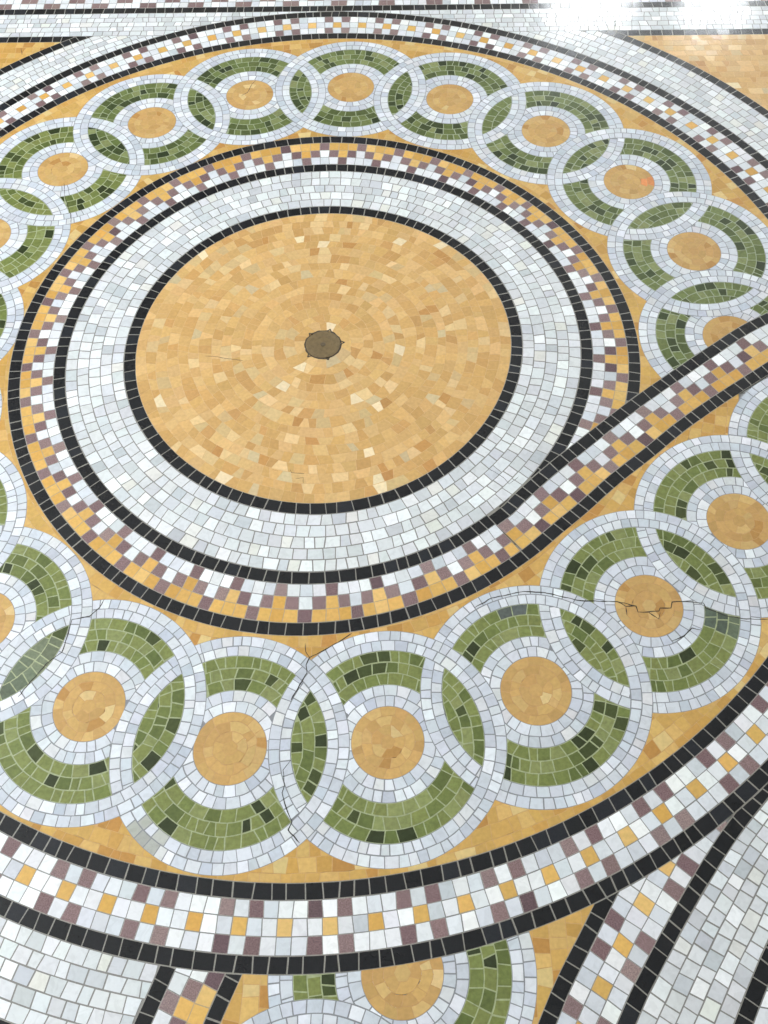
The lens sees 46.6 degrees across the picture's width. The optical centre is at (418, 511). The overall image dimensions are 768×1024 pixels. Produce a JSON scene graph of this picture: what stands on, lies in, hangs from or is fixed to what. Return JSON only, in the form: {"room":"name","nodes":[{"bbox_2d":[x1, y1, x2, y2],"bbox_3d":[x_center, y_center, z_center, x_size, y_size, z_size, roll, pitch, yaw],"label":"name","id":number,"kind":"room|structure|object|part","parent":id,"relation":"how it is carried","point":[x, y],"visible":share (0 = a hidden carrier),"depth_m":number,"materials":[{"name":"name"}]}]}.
{"room":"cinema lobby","nodes":[
{"label":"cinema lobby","id":0,"kind":"room"},
{"bbox_2d":[42,90,767,1016],"bbox_3d":[0.068,-0.898,2.084,8.700,0.116,10.600,0,60,0],"label":"floor","id":1,"kind":"structure","parent":0,"point":[745,391],"depth_m":1.47,"materials":[{"name":"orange tile"}]},
{"bbox_2d":[0,390,1,418],"bbox_3d":[-0.923,-0.160,1.596,0.349,0.004,0.349,0,60,0],"label":"roundel","id":2,"kind":"object","parent":1,"relation":"on","point":[0,390],"visible":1,"depth_m":1.61,"materials":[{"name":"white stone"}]},
{"bbox_2d":[0,271,23,359],"bbox_3d":[-0.933,-0.354,1.708,0.348,0.004,0.349,0,60,0],"label":"roundel","id":3,"kind":"object","parent":1,"relation":"on","point":[11,302],"visible":1,"depth_m":1.72,"materials":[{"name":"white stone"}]},
{"bbox_2d":[0,452,26,566],"bbox_3d":[-0.833,0.019,1.493,0.349,0.004,0.349,0,60,0],"label":"roundel","id":4,"kind":"object","parent":1,"relation":"on","point":[13,497],"visible":1,"depth_m":1.51,"materials":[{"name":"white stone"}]},
{"bbox_2d":[0,42,60,68],"bbox_3d":[-1.646,-0.845,1.992,1.580,0.004,0.652,0,60,0],"label":"mosaic panel","id":5,"kind":"object","parent":1,"relation":"on","point":[10,53],"visible":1,"depth_m":2.14,"materials":[{"name":"tile"}]},
{"bbox_2d":[0,178,70,293],"bbox_3d":[-0.890,-0.565,1.828,0.349,0.004,0.349,0,60,0],"label":"roundel","id":6,"kind":"object","parent":1,"relation":"on","point":[26,251],"visible":1,"depth_m":1.82,"materials":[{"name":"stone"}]},
{"bbox_2d":[0,36,76,42],"bbox_3d":[-1.606,-1.134,2.157,1.556,0.004,0.023,-1,60,0],"label":"mosaic","id":7,"kind":"object","parent":1,"relation":"on","point":[2,39],"visible":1,"depth_m":2.16,"materials":[{"name":"tile"}]},
{"bbox_2d":[0,525,92,721],"bbox_3d":[-0.690,0.174,1.404,0.349,0.004,0.349,0,60,0],"label":"roundel","id":8,"kind":"object","parent":1,"relation":"on","point":[42,576],"visible":1,"depth_m":1.41,"materials":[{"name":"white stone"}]},
{"bbox_2d":[0,36,92,1023],"bbox_3d":[-0.966,-0.178,1.607,0.747,0.004,2.165,-9,61,-5],"label":"mosaic","id":9,"kind":"object","parent":1,"relation":"on","point":[53,48],"visible":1,"depth_m":2.13,"materials":[{"name":"tile"}]},
{"bbox_2d":[18,600,103,696],"bbox_3d":[-0.557,0.207,1.384,0.025,0.003,0.190,27,64,15],"label":"crack","id":10,"kind":"object","parent":1,"relation":"on","point":[103,600],"depth_m":1.38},
{"bbox_2d":[0,117,144,225],"bbox_3d":[-0.768,-0.740,1.928,0.349,0.004,0.349,0,60,0],"label":"roundel","id":11,"kind":"object","parent":1,"relation":"on","point":[46,153],"visible":1,"depth_m":1.92,"materials":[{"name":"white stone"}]},
{"bbox_2d":[0,35,162,1023],"bbox_3d":[-0.895,-0.200,1.619,0.852,0.004,2.149,-7,60,-4],"label":"field","id":12,"kind":"object","parent":1,"relation":"on","point":[45,979],"visible":1,"depth_m":1.16,"materials":[{"name":"tile"}]},
{"bbox_2d":[0,599,206,827],"bbox_3d":[-0.493,0.291,1.336,0.349,0.004,0.349,0,60,0],"label":"roundel","id":13,"kind":"object","parent":1,"relation":"on","point":[54,765],"visible":1,"depth_m":1.32,"materials":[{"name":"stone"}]},
{"bbox_2d":[73,74,229,174],"bbox_3d":[-0.598,-0.874,2.004,0.349,0.004,0.349,0,60,0],"label":"roundel","id":14,"kind":"object","parent":1,"relation":"on","point":[143,106],"visible":1,"depth_m":2.00,"materials":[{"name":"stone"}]},
{"bbox_2d":[134,965,242,1023],"bbox_3d":[-0.374,0.794,1.047,0.113,0.004,0.525,20,62,11],"label":"mosaic band","id":15,"kind":"object","parent":1,"relation":"on","point":[175,995],"visible":1,"depth_m":1.14,"materials":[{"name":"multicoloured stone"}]},
{"bbox_2d":[109,636,349,875],"bbox_3d":[-0.275,0.346,1.304,0.349,0.004,0.349,0,60,0],"label":"roundel","id":16,"kind":"object","parent":1,"relation":"on","point":[226,816],"visible":1,"depth_m":1.29,"materials":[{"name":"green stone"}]},
{"bbox_2d":[221,974,268,1023],"bbox_3d":[-0.275,0.792,1.048,0.290,0.004,0.441,0,60,0],"label":"mosaic panel","id":17,"kind":"object","parent":1,"relation":"on","point":[250,997],"visible":1,"depth_m":1.14,"materials":[{"name":"tile"}]},
{"bbox_2d":[173,49,325,144],"bbox_3d":[-0.388,-0.959,2.051,0.349,0.004,0.349,0,60,0],"label":"roundel","id":18,"kind":"object","parent":1,"relation":"on","point":[256,116],"visible":1,"depth_m":2.05,"materials":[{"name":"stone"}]},
{"bbox_2d":[282,760,298,841],"bbox_3d":[-0.183,0.411,1.265,0.018,0.003,0.116,-9,61,-5],"label":"crack","id":19,"kind":"object","parent":1,"relation":"on","point":[290,760],"depth_m":1.26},
{"bbox_2d":[242,999,389,1023],"bbox_3d":[-0.130,0.776,1.057,0.349,0.004,0.349,0,60,0],"label":"roundel","id":20,"kind":"object","parent":1,"relation":"on","point":[306,1011],"visible":1,"depth_m":1.13,"materials":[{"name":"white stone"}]},
{"bbox_2d":[291,633,351,699],"bbox_3d":[-0.165,0.224,1.372,0.045,0.003,0.139,35,66,18],"label":"crack","id":21,"kind":"object","parent":1,"relation":"on","point":[351,633],"depth_m":1.37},
{"bbox_2d":[53,164,592,583],"bbox_3d":[-0.177,-0.323,1.686,0.990,0.005,0.963,0,60,0],"label":"medallion","id":22,"kind":"object","parent":1,"relation":"on","point":[467,349],"depth_m":1.65,"materials":[{"name":"tile"}]},
{"bbox_3d":[-0.177,-0.315,1.681,0.077,0.005,0.077,0,60,0],"label":"metal floor cap","id":23,"kind":"part","parent":22,"relation":"part of","materials":[{"name":"metal"}]},
{"bbox_2d":[7,136,640,635],"bbox_3d":[-0.174,-0.319,1.684,1.177,0.004,1.183,0,60,0],"label":"mosaic band","id":24,"kind":"object","parent":1,"relation":"on","point":[175,585],"visible":1,"depth_m":1.59,"materials":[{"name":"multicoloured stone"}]},
{"bbox_2d":[275,42,425,136],"bbox_3d":[-0.156,-0.983,2.064,0.349,0.004,0.349,0,60,0],"label":"roundel","id":25,"kind":"object","parent":1,"relation":"on","point":[351,73],"visible":1,"depth_m":2.06,"materials":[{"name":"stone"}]},
{"bbox_2d":[0,12,767,974],"bbox_3d":[-0.169,-0.310,1.679,2.110,0.004,2.113,27,64,15],"label":"ring","id":26,"kind":"object","parent":1,"relation":"on","point":[51,886],"visible":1,"depth_m":1.22,"materials":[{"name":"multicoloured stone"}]},
{"bbox_2d":[0,39,767,882],"bbox_3d":[-0.179,-0.320,1.684,1.901,0.004,1.900,0,60,0],"label":"ground","id":27,"kind":"structure","parent":1,"relation":"on","point":[504,824],"depth_m":1.43,"materials":[{"name":"tile"}]},
{"bbox_2d":[0,6,767,36],"bbox_3d":[-0.184,-1.203,2.190,4.001,0.004,0.094,-1,60,0],"label":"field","id":28,"kind":"object","parent":1,"relation":"on","point":[740,17],"visible":1,"depth_m":2.19,"materials":[{"name":"tile"}]},
{"bbox_2d":[0,1,767,14],"bbox_3d":[-0.185,-1.252,2.219,4.400,0.004,0.023,-1,60,0],"label":"mosaic","id":29,"kind":"object","parent":1,"relation":"on","point":[707,3],"visible":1,"depth_m":2.22,"materials":[{"name":"tile"}]},
{"bbox_2d":[0,0,767,9],"bbox_3d":[-0.188,-1.291,2.241,4.200,0.004,0.066,-1,60,0],"label":"mosaic strip","id":30,"kind":"object","parent":1,"relation":"on","point":[4,4],"visible":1,"depth_m":2.23,"materials":[{"name":"white tile"}]},
{"bbox_2d":[268,631,506,868],"bbox_3d":[-0.045,0.338,1.307,0.349,0.004,0.349,0,60,0],"label":"roundel","id":31,"kind":"object","parent":1,"relation":"on","point":[399,803],"visible":1,"depth_m":1.30,"materials":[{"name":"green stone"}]},
{"bbox_2d":[268,931,536,1023],"bbox_3d":[-0.009,0.664,1.120,0.349,0.004,0.198,-8,60,-4],"label":"roundel","id":32,"kind":"object","parent":1,"relation":"on","point":[494,983],"visible":1,"depth_m":1.15,"materials":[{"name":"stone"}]},
{"bbox_2d":[374,52,525,149],"bbox_3d":[0.072,-0.944,2.041,0.349,0.004,0.349,0,60,0],"label":"roundel","id":33,"kind":"object","parent":1,"relation":"on","point":[456,83],"visible":1,"depth_m":2.04,"materials":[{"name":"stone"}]},
{"bbox_2d":[420,585,652,809],"bbox_3d":[0.177,0.270,1.345,0.349,0.004,0.349,0,60,0],"label":"roundel","id":34,"kind":"object","parent":1,"relation":"on","point":[568,745],"visible":1,"depth_m":1.34,"materials":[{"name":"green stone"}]},
{"bbox_2d":[467,82,624,184],"bbox_3d":[0.284,-0.847,1.985,0.349,0.004,0.349,0,60,0],"label":"roundel","id":35,"kind":"object","parent":1,"relation":"on","point":[555,114],"visible":1,"depth_m":1.99,"materials":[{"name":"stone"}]},
{"bbox_2d":[529,904,593,1023],"bbox_3d":[0.081,0.721,1.087,0.063,0.004,0.540,25,63,14],"label":"mosaic panel","id":36,"kind":"object","parent":1,"relation":"on","point":[553,942],"visible":1,"depth_m":1.17,"materials":[{"name":"tile"}]},
{"bbox_2d":[474,591,767,640],"bbox_3d":[0.318,0.166,1.403,0.461,0.003,0.070,3,60,2],"label":"crack","id":37,"kind":"object","parent":1,"relation":"on","point":[521,591],"depth_m":1.41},
{"bbox_2d":[488,313,767,551],"bbox_3d":[0.467,-0.187,1.606,0.828,0.004,0.129,-34,66,-18],"label":"mosaic band","id":38,"kind":"object","parent":1,"relation":"on","point":[561,493],"visible":1,"depth_m":1.57,"materials":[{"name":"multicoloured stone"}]},
{"bbox_2d":[547,128,711,239],"bbox_3d":[0.450,-0.704,1.902,0.349,0.004,0.349,0,60,0],"label":"roundel","id":39,"kind":"object","parent":1,"relation":"on","point":[648,164],"visible":1,"depth_m":1.90,"materials":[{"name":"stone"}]},
{"bbox_2d":[511,31,767,159],"bbox_3d":[0.673,-0.400,1.727,0.614,0.004,1.895,-8,60,-4],"label":"field","id":40,"kind":"object","parent":1,"relation":"on","point":[742,120],"visible":1,"depth_m":2.08,"materials":[{"name":"tile"}]},
{"bbox_2d":[539,510,760,713],"bbox_3d":[0.366,0.149,1.413,0.349,0.004,0.349,0,60,0],"label":"roundel","id":41,"kind":"object","parent":1,"relation":"on","point":[604,558],"visible":1,"depth_m":1.41,"materials":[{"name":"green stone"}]},
{"bbox_2d":[538,783,767,1023],"bbox_3d":[0.215,0.669,1.116,0.146,0.004,0.871,30,65,16],"label":"mosaic band","id":42,"kind":"object","parent":1,"relation":"on","point":[627,937],"visible":1,"depth_m":1.18,"materials":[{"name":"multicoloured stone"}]},
{"bbox_2d":[598,30,767,118],"bbox_3d":[0.760,-0.386,1.718,0.485,0.004,1.863,-5,60,-2],"label":"mosaic","id":43,"kind":"object","parent":1,"relation":"on","point":[694,69],"visible":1,"depth_m":2.09,"materials":[{"name":"tile"}]},
{"bbox_2d":[607,192,767,316],"bbox_3d":[0.556,-0.525,1.799,0.349,0.004,0.349,0,60,0],"label":"roundel","id":44,"kind":"object","parent":1,"relation":"on","point":[728,236],"visible":1,"depth_m":1.80,"materials":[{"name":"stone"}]},
{"bbox_2d":[613,29,767,35],"bbox_3d":[1.244,-1.171,2.166,1.543,0.004,0.023,-1,60,0],"label":"mosaic","id":45,"kind":"object","parent":1,"relation":"on","point":[692,31],"visible":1,"depth_m":2.16,"materials":[{"name":"tile"}]},
{"bbox_2d":[629,34,767,109],"bbox_3d":[1.288,-0.878,1.998,1.560,0.004,0.664,0,60,0],"label":"mosaic panel","id":46,"kind":"object","parent":1,"relation":"on","point":[739,61],"visible":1,"depth_m":2.12,"materials":[{"name":"tile"}]},
{"bbox_2d":[634,435,767,617],"bbox_3d":[0.520,0.009,1.493,0.315,0.004,0.349,24,63,13],"label":"roundel","id":47,"kind":"object","parent":1,"relation":"on","point":[697,481],"visible":1,"depth_m":1.50,"materials":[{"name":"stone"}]},
{"bbox_2d":[636,799,767,1023],"bbox_3d":[0.310,0.700,1.098,0.124,0.004,0.820,28,64,15],"label":"field","id":48,"kind":"object","parent":1,"relation":"on","point":[705,978],"visible":1,"depth_m":1.17,"materials":[{"name":"tile"}]},
{"bbox_2d":[638,270,767,377],"bbox_3d":[0.543,-0.392,1.723,0.349,0.004,0.173,-31,65,-16],"label":"roundel","id":49,"kind":"object","parent":1,"relation":"on","point":[668,339],"visible":1,"depth_m":1.71,"materials":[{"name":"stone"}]},
{"bbox_2d":[728,378,767,505],"bbox_3d":[0.648,-0.128,1.571,0.200,0.004,0.349,13,61,8],"label":"roundel","id":50,"kind":"object","parent":1,"relation":"on","point":[746,420],"visible":1,"depth_m":1.58,"materials":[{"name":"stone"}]},
{"bbox_2d":[734,942,767,1023],"bbox_3d":[0.376,0.711,1.092,0.038,0.004,0.722,28,64,15],"label":"mosaic","id":51,"kind":"object","parent":1,"relation":"on","point":[757,987],"visible":1,"depth_m":1.14,"materials":[{"name":"tile"}]},
{"bbox_2d":[753,987,767,1023],"bbox_3d":[0.412,0.734,1.078,0.085,0.004,0.711,28,64,15],"label":"mosaic strip","id":52,"kind":"object","parent":1,"relation":"on","point":[762,1015],"visible":1,"depth_m":1.13,"materials":[{"name":"white tile"}]}
]}

